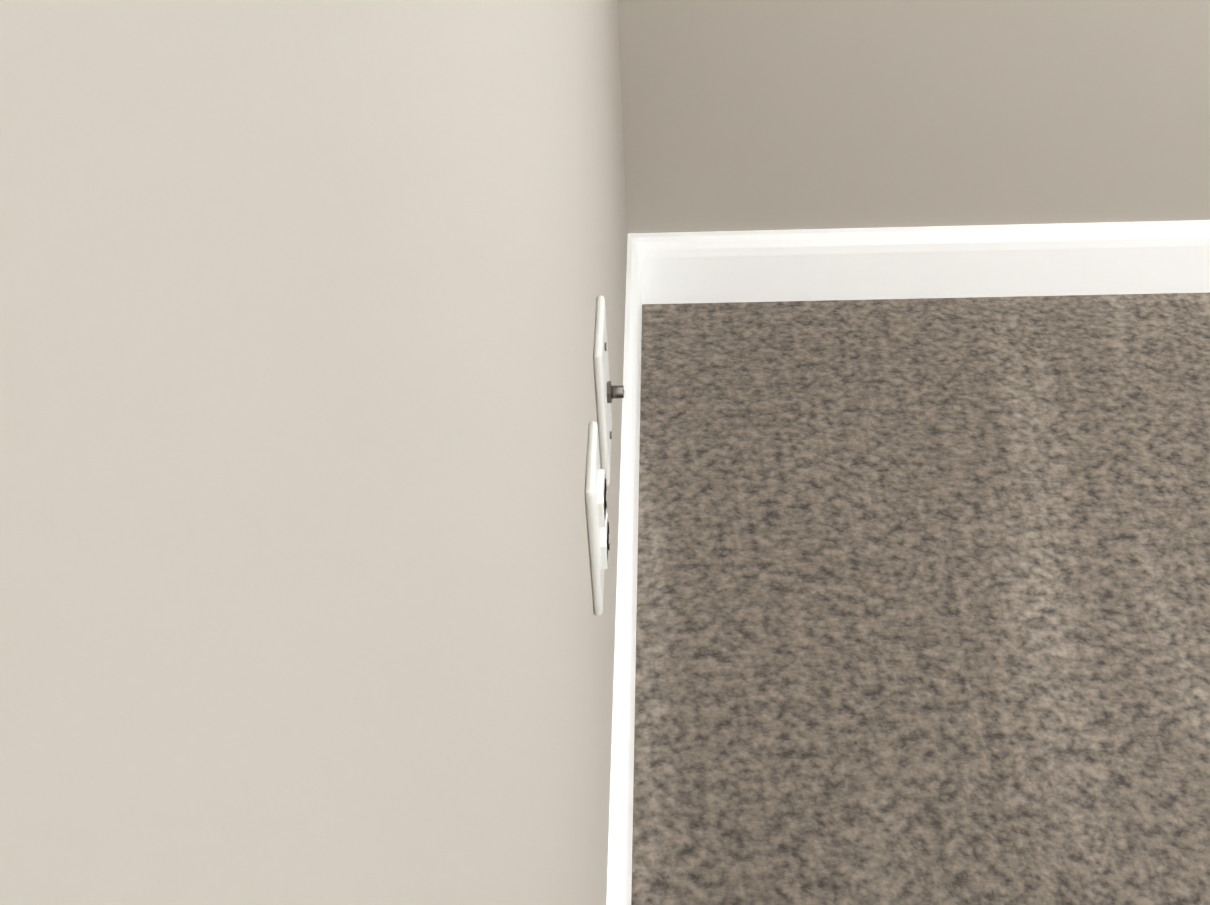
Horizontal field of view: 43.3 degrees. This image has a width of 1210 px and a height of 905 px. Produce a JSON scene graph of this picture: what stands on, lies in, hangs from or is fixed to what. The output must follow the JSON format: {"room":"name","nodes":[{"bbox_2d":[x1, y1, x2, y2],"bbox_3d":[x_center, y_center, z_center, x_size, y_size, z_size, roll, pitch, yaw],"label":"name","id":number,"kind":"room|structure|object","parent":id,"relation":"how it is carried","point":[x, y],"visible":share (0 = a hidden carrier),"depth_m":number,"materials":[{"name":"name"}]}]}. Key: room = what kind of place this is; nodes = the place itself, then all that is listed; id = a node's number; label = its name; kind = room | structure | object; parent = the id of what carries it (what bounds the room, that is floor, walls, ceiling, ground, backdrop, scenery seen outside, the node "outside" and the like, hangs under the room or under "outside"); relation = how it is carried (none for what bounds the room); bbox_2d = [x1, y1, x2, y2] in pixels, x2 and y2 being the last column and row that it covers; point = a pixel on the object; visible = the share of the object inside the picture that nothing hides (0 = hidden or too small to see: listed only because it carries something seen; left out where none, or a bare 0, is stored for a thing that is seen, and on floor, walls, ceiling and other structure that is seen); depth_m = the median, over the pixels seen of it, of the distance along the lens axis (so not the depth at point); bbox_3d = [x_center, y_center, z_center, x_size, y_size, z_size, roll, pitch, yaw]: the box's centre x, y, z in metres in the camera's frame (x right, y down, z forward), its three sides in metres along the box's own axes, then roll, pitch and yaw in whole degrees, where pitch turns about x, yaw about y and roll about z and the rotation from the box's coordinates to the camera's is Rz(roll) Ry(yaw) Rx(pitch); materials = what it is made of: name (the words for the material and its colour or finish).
{"room":"empty carpeted room","nodes":[
{"label":"empty carpeted room","id":0,"kind":"room"},
{"bbox_2d":[0,0,627,904],"bbox_3d":[-0.160,0.368,-0.623,0.140,2.440,4.786,-1,42,3],"label":"wall","id":1,"kind":"structure","parent":0,"point":[298,406],"depth_m":0.25,"materials":[{"name":"beige paint"}]},
{"bbox_2d":[585,421,609,615],"bbox_3d":[-0.004,0.044,1.003,0.011,0.114,0.070,-1,42,3],"label":"electrical outlet","id":2,"kind":"object","parent":1,"relation":"attached to","point":[597,513],"visible":1,"depth_m":0.98,"materials":[{"name":"white plastic"}]},
{"bbox_2d":[593,295,623,485],"bbox_3d":[0.005,-0.044,1.118,0.018,0.124,0.074,-1,42,3],"label":"outlet","id":3,"kind":"object","parent":1,"relation":"attached to","point":[607,392],"visible":0.96,"depth_m":1.09,"materials":[{"name":"white plastic"}]},
{"bbox_2d":[606,234,641,904],"bbox_3d":[-0.010,0.829,0.616,0.014,0.091,3.146,-1,42,3],"label":"baseboard","id":4,"kind":"structure","parent":1,"relation":"attached to","point":[619,879],"depth_m":1.34,"materials":[{"name":"white wood"}]},
{"bbox_2d":[617,0,1209,232],"bbox_3d":[1.339,-1.182,1.010,2.730,2.440,0.200,-1,42,3],"label":"wall","id":5,"kind":"structure","parent":0,"point":[745,115],"depth_m":1.64,"materials":[{"name":"beige paint"}]},
{"bbox_2d":[628,220,1209,303],"bbox_3d":[1.391,-0.235,1.711,2.730,0.091,0.014,-1,42,3],"label":"baseboard","id":6,"kind":"structure","parent":5,"relation":"attached to","point":[1096,258],"depth_m":1.76,"materials":[{"name":"white wood"}]},
{"bbox_2d":[631,292,1209,904],"bbox_3d":[1.332,1.292,0.145,3.010,0.100,4.786,-1,42,3],"label":"floor","id":7,"kind":"structure","parent":0,"point":[923,600],"depth_m":1.43,"materials":[{"name":"carpet"}]}
]}

